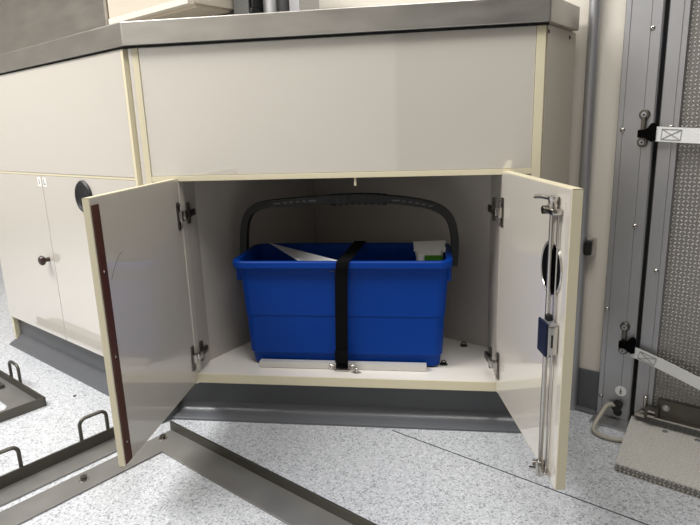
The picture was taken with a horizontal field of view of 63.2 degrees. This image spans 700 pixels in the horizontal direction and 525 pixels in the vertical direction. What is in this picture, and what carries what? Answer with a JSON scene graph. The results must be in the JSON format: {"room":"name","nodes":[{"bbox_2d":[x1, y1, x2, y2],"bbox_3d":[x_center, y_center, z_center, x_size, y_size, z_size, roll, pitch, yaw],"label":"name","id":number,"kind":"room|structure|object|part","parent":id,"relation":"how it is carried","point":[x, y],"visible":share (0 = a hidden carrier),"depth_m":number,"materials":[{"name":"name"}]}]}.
{"room":"mobile laboratory interior","nodes":[
{"label":"mobile laboratory interior","id":0,"kind":"room"},
{"bbox_2d":[0,262,699,524],"bbox_3d":[-1.396,0.430,1.071,4.900,0.061,3.000,9,17,38],"label":"floor","id":1,"kind":"structure","parent":0,"point":[384,476],"depth_m":0.99,"materials":[{"name":"tile"}]},
{"bbox_2d":[0,360,46,422],"bbox_3d":[-1.123,0.311,1.269,0.649,0.065,0.589,9,17,38],"label":"steel tray","id":2,"kind":"object","parent":1,"relation":"on","point":[19,399],"visible":1,"depth_m":1.32,"materials":[{"name":"grey metal"}]},
{"bbox_3d":[-0.819,0.268,1.390,0.060,0.055,0.007,9,17,38],"label":"bar handle","id":3,"kind":"part","parent":2,"relation":"part of","materials":[{"name":"metal"}]},
{"bbox_2d":[0,410,116,506],"bbox_3d":[-0.640,0.379,0.901,0.058,0.070,0.622,9,17,38],"label":"rail","id":4,"kind":"object","parent":1,"relation":"on","point":[15,484],"visible":0.8,"depth_m":1.04,"materials":[{"name":"metal"}]},
{"bbox_3d":[-0.601,0.352,0.986,0.007,0.060,0.060,9,17,38],"label":"bar handle","id":5,"kind":"part","parent":4,"relation":"part of","materials":[{"name":"metal"}]},
{"bbox_3d":[-0.498,0.321,1.107,0.007,0.060,0.060,9,17,38],"label":"bar handle","id":6,"kind":"part","parent":4,"relation":"part of","materials":[{"name":"metal"}]},
{"bbox_2d":[0,49,177,423],"bbox_3d":[-0.543,-0.127,1.558,0.797,0.748,0.562,9,17,38],"label":"base cabinet","id":7,"kind":"object","parent":1,"relation":"on","point":[68,129],"visible":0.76,"depth_m":1.34,"materials":[{"name":"white laminate"}]},
{"bbox_3d":[-0.866,-0.028,1.526,0.358,0.418,0.017,9,17,38],"label":"door","id":8,"kind":"part","parent":7,"relation":"part of","materials":[{"name":"white laminate"}]},
{"bbox_3d":[-0.760,-0.006,1.414,0.025,0.025,0.025,9,17,38],"label":"knob","id":9,"kind":"part","parent":7,"relation":"part of","materials":[{"name":"brown metal"}]},
{"bbox_3d":[-0.715,-0.327,1.320,0.776,0.237,0.017,9,17,38],"label":"panel","id":10,"kind":"part","parent":7,"relation":"part of","materials":[{"name":"white laminate"}]},
{"bbox_3d":[-0.565,0.019,1.284,0.416,0.418,0.017,9,17,38],"label":"door","id":11,"kind":"part","parent":7,"relation":"part of","materials":[{"name":"white laminate"}]},
{"bbox_2d":[0,0,579,74],"bbox_3d":[-0.321,-0.473,1.282,1.467,0.044,0.529,9,17,38],"label":"countertop","id":12,"kind":"structure","parent":7,"relation":"on","point":[458,14],"depth_m":0.98,"materials":[{"name":"metal"}]},
{"bbox_2d":[0,0,109,54],"bbox_3d":[-0.904,-0.640,1.933,0.835,1.600,0.260,9,17,38],"label":"cabinet","id":13,"kind":"object","parent":12,"relation":"on","point":[23,23],"visible":0.02,"depth_m":1.77,"materials":[{"name":"grey metal"}]},
{"bbox_2d":[217,0,263,15],"bbox_3d":[-0.295,-0.646,1.489,0.228,0.195,0.128,9,17,38],"label":"appliance","id":14,"kind":"object","parent":12,"relation":"on","point":[240,6],"visible":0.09,"depth_m":1.40,"materials":[{"name":"black plastic"}]},
{"bbox_3d":[-0.267,-0.625,1.402,0.055,0.170,0.005,9,17,38],"label":"plate","id":15,"kind":"part","parent":14,"relation":"part of","materials":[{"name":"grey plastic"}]},
{"bbox_2d":[263,0,276,12],"bbox_3d":[-0.185,-0.612,1.403,0.056,0.162,0.056,0,13,8],"label":"canister","id":16,"kind":"object","parent":12,"relation":"on","point":[268,5],"visible":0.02,"depth_m":1.38,"materials":[{"name":"metal"}]},
{"bbox_2d":[276,0,289,11],"bbox_3d":[-0.143,-0.598,1.359,0.064,0.152,0.064,0,13,8],"label":"canister","id":17,"kind":"object","parent":12,"relation":"on","point":[281,5],"visible":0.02,"depth_m":1.33,"materials":[{"name":"black plastic"}]},
{"bbox_2d":[289,0,318,10],"bbox_3d":[-0.105,-0.586,1.324,0.034,0.141,0.070,9,17,38],"label":"box","id":18,"kind":"object","parent":12,"relation":"on","point":[294,5],"visible":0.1,"depth_m":1.30,"materials":[{"name":"metal"}]},
{"bbox_2d":[0,421,376,524],"bbox_3d":[-0.149,0.468,0.557,1.120,0.022,0.691,9,17,38],"label":"frame","id":19,"kind":"object","parent":1,"relation":"on","point":[289,502],"visible":1,"depth_m":0.97,"materials":[{"name":"metal"}]},
{"bbox_2d":[82,25,583,489],"bbox_3d":[0.009,-0.046,1.137,0.832,0.748,0.763,0,13,8],"label":"base cabinet","id":20,"kind":"object","parent":1,"relation":"on","point":[473,123],"depth_m":1.03,"materials":[{"name":"white laminate"}]},
{"bbox_3d":[-0.392,-0.073,1.122,0.007,0.662,0.016,0,13,8],"label":"post","id":21,"kind":"part","parent":20,"relation":"part of","materials":[{"name":"white laminate"}]},
{"bbox_3d":[-0.343,0.078,0.980,0.011,0.412,0.306,0,13,6],"label":"door","id":22,"kind":"part","parent":20,"relation":"part of","materials":[{"name":"white laminate"}]},
{"bbox_3d":[-0.345,0.046,1.144,0.052,0.417,0.016,0,13,8],"label":"post","id":23,"kind":"part","parent":20,"relation":"part of","materials":[{"name":"white laminate"}]},
{"bbox_3d":[-0.034,-0.281,1.022,0.702,0.235,0.016,0,13,8],"label":"panel","id":24,"kind":"part","parent":20,"relation":"part of","materials":[{"name":"white laminate"}]},
{"bbox_3d":[-0.017,0.213,1.173,0.348,0.014,0.022,0,13,8],"label":"fixing rail","id":25,"kind":"part","parent":20,"relation":"part of","materials":[{"name":"silver metal"}]},
{"bbox_2d":[232,193,458,365],"bbox_3d":[-0.010,0.031,1.213,0.477,0.349,0.190,0,13,8],"label":"bucket","id":26,"kind":"object","parent":20,"relation":"on","point":[397,301],"visible":0.98,"depth_m":1.16,"materials":[{"name":"blue plastic"}]},
{"bbox_2d":[270,243,336,271],"bbox_3d":[-0.108,-0.009,1.190,0.252,0.033,0.035,11,18,44],"label":"board","id":27,"kind":"object","parent":26,"relation":"in","point":[298,255],"visible":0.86,"depth_m":1.20,"materials":[{"name":"white plastic"}]},
{"bbox_3d":[-0.009,-0.068,1.220,0.477,0.156,0.018,0,13,8],"label":"handle","id":28,"kind":"part","parent":26,"relation":"part of","materials":[{"name":"black plastic"}]},
{"bbox_2d":[334,241,365,370],"bbox_3d":[0.009,0.086,1.224,0.040,0.234,0.203,2,14,15],"label":"strap","id":29,"kind":"object","parent":26,"relation":"attached to","point":[342,264],"visible":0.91,"depth_m":1.14,"materials":[{"name":"black fabric webbing"},{"name":"chrome"}]},
{"bbox_2d":[413,240,445,260],"bbox_3d":[0.167,0.008,1.198,0.068,0.110,0.056,0,13,8],"label":"packet","id":30,"kind":"object","parent":26,"relation":"in","point":[424,250],"visible":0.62,"depth_m":1.18,"materials":[{"name":"grey paper"}]},
{"bbox_2d":[199,337,495,381],"bbox_3d":[0.014,0.187,1.349,0.602,0.018,0.443,0,13,8],"label":"shelf","id":31,"kind":"object","parent":20,"relation":"attached to","point":[235,362],"depth_m":1.17,"materials":[{"name":"laminate"}]},
{"bbox_3d":[0.116,-0.029,1.375,0.525,0.405,0.012,9,17,38],"label":"panel","id":32,"kind":"part","parent":20,"relation":"part of","materials":[{"name":"laminate"}]},
{"bbox_2d":[440,360,447,365],"bbox_3d":[0.194,0.207,1.179,0.017,0.012,0.017,0,13,8],"label":"screw","id":33,"kind":"object","parent":20,"relation":"on","point":[445,362],"visible":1,"depth_m":1.18,"materials":[{"name":"grey metal"}]},
{"bbox_2d":[460,341,466,346],"bbox_3d":[0.255,0.182,1.276,0.017,0.012,0.017,0,13,8],"label":"screw","id":34,"kind":"object","parent":20,"relation":"on","point":[461,344],"visible":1,"depth_m":1.27,"materials":[{"name":"grey metal"}]},
{"bbox_3d":[0.300,0.046,1.053,0.048,0.417,0.016,0,13,8],"label":"post","id":35,"kind":"part","parent":20,"relation":"part of","materials":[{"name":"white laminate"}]},
{"bbox_3d":[0.283,0.077,0.894,0.015,0.413,0.309,-2,13,0],"label":"door","id":36,"kind":"part","parent":20,"relation":"part of","materials":[{"name":"white laminate"}]},
{"bbox_3d":[0.269,0.110,0.791,0.018,0.409,0.061,-4,13,-9],"label":"locking rod","id":37,"kind":"part","parent":20,"relation":"part of","materials":[{"name":"silver metal"}]},
{"bbox_3d":[0.380,-0.047,1.087,0.015,0.748,0.138,9,17,38],"label":"panel","id":38,"kind":"part","parent":20,"relation":"part of","materials":[{"name":"laminate"}]},
{"bbox_2d":[591,400,622,442],"bbox_3d":[0.503,0.305,1.101,0.070,0.046,0.096,0,13,8],"label":"hose","id":39,"kind":"object","parent":1,"relation":"on","point":[616,405],"visible":0.99,"depth_m":1.11,"materials":[{"name":"beige"}]},
{"bbox_2d":[614,415,699,498],"bbox_3d":[0.792,0.372,0.842,0.740,0.018,0.215,9,17,38],"label":"ramp","id":40,"kind":"object","parent":1,"relation":"on","point":[660,453],"visible":0.96,"depth_m":0.99,"materials":[{"name":"silver metal"}]},
{"bbox_2d":[319,0,625,371],"bbox_3d":[-0.989,-0.896,2.161,3.860,2.000,0.048,9,17,38],"label":"wall","id":41,"kind":"structure","parent":0,"point":[613,12],"depth_m":1.09,"materials":[{"name":"white paint"}]},
{"bbox_2d":[107,0,233,24],"bbox_3d":[-0.444,-0.879,1.494,0.362,0.465,0.268,9,17,38],"label":"upper cabinet","id":42,"kind":"object","parent":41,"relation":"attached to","point":[119,10],"visible":0.52,"depth_m":1.44,"materials":[{"name":"laminate"}]},
{"bbox_3d":[-0.521,-0.864,1.400,0.362,0.447,0.014,9,17,38],"label":"door","id":43,"kind":"part","parent":42,"relation":"part of","materials":[{"name":"laminate"}]},
{"bbox_3d":[-0.428,-0.659,1.553,0.336,0.008,0.225,9,17,38],"label":"underside panel","id":44,"kind":"part","parent":42,"relation":"part of","materials":[{"name":"laminate"}]},
{"bbox_2d":[570,0,601,410],"bbox_3d":[0.439,-0.665,0.970,0.040,2.000,0.026,9,17,38],"label":"pipe","id":45,"kind":"object","parent":41,"relation":"attached to","point":[587,247],"visible":0.94,"depth_m":1.08,"materials":[{"name":"metal"}]},
{"bbox_2d":[575,367,598,414],"bbox_3d":[0.450,0.260,1.208,0.148,0.090,0.018,9,17,38],"label":"baseboard","id":46,"kind":"structure","parent":41,"relation":"attached to","point":[588,381],"depth_m":1.18,"materials":[{"name":"grey plastic"}]},
{"bbox_2d":[589,412,629,431],"bbox_3d":[0.526,0.318,1.137,0.076,0.005,0.052,9,17,38],"label":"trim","id":47,"kind":"structure","parent":41,"relation":"attached to","point":[618,424],"depth_m":1.13,"materials":[{"name":"metal"}]},
{"bbox_2d":[613,410,621,415],"bbox_3d":[0.535,0.300,1.139,0.017,0.017,0.001,9,17,38],"label":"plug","id":48,"kind":"object","parent":41,"relation":"attached to","point":[617,413],"visible":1,"depth_m":1.14,"materials":[{"name":"black plastic"}]},
{"bbox_2d":[615,386,625,395],"bbox_3d":[0.536,0.255,1.127,0.021,0.021,0.001,9,17,38],"label":"round sticker","id":49,"kind":"object","parent":41,"relation":"attached to","point":[621,391],"visible":1,"depth_m":1.13,"materials":[{"name":"white plastic"}]},
{"bbox_2d":[618,322,635,354],"bbox_3d":[0.532,0.149,1.092,0.032,0.065,0.018,9,17,38],"label":"anchor","id":50,"kind":"object","parent":41,"relation":"attached to","point":[624,346],"visible":1,"depth_m":1.09,"materials":[{"name":"grey metal"}]},
{"bbox_2d":[596,0,665,420],"bbox_3d":[0.516,-0.665,0.945,0.062,1.994,0.062,9,17,38],"label":"trim","id":51,"kind":"structure","parent":41,"relation":"attached to","point":[642,47],"depth_m":1.05,"materials":[{"name":"metal"}]},
{"bbox_2d":[637,110,656,146],"bbox_3d":[0.522,-0.235,0.999,0.032,0.065,0.018,9,17,38],"label":"anchor","id":52,"kind":"object","parent":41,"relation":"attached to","point":[644,135],"visible":1,"depth_m":1.00,"materials":[{"name":"grey metal"}]},
{"bbox_2d":[630,0,669,418],"bbox_3d":[0.546,-0.659,0.928,0.009,2.000,0.052,9,17,38],"label":"trim","id":53,"kind":"structure","parent":41,"relation":"attached to","point":[667,1],"depth_m":1.04,"materials":[{"name":"black rubber"}]},
{"bbox_2d":[634,0,699,430],"bbox_3d":[0.897,-0.611,0.617,0.933,1.973,0.073,9,17,38],"label":"door","id":54,"kind":"structure","parent":41,"relation":"in","point":[670,326],"depth_m":1.02,"materials":[{"name":"metal"}]},
{"bbox_2d":[631,347,699,389],"bbox_3d":[0.653,0.235,1.006,0.298,0.118,0.004,9,17,39],"label":"strap","id":55,"kind":"object","parent":54,"relation":"attached to","point":[667,367],"visible":1,"depth_m":1.05,"materials":[{"name":"grey fabric"}]},
{"bbox_3d":[0.915,-0.613,0.614,0.902,1.970,0.034,9,17,38],"label":"checker panel","id":56,"kind":"part","parent":54,"relation":"part of","materials":[{"name":"grey metal"}]},
{"bbox_3d":[0.912,0.329,0.825,0.843,0.035,0.024,9,17,38],"label":"rail","id":57,"kind":"part","parent":54,"relation":"part of","materials":[{"name":"metal"}]},
{"bbox_2d":[655,126,699,143],"bbox_3d":[0.738,-0.178,0.827,0.538,0.053,0.003,9,17,38],"label":"strap","id":58,"kind":"object","parent":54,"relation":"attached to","point":[663,134],"visible":1,"depth_m":0.97,"materials":[{"name":"grey fabric"}]}
]}

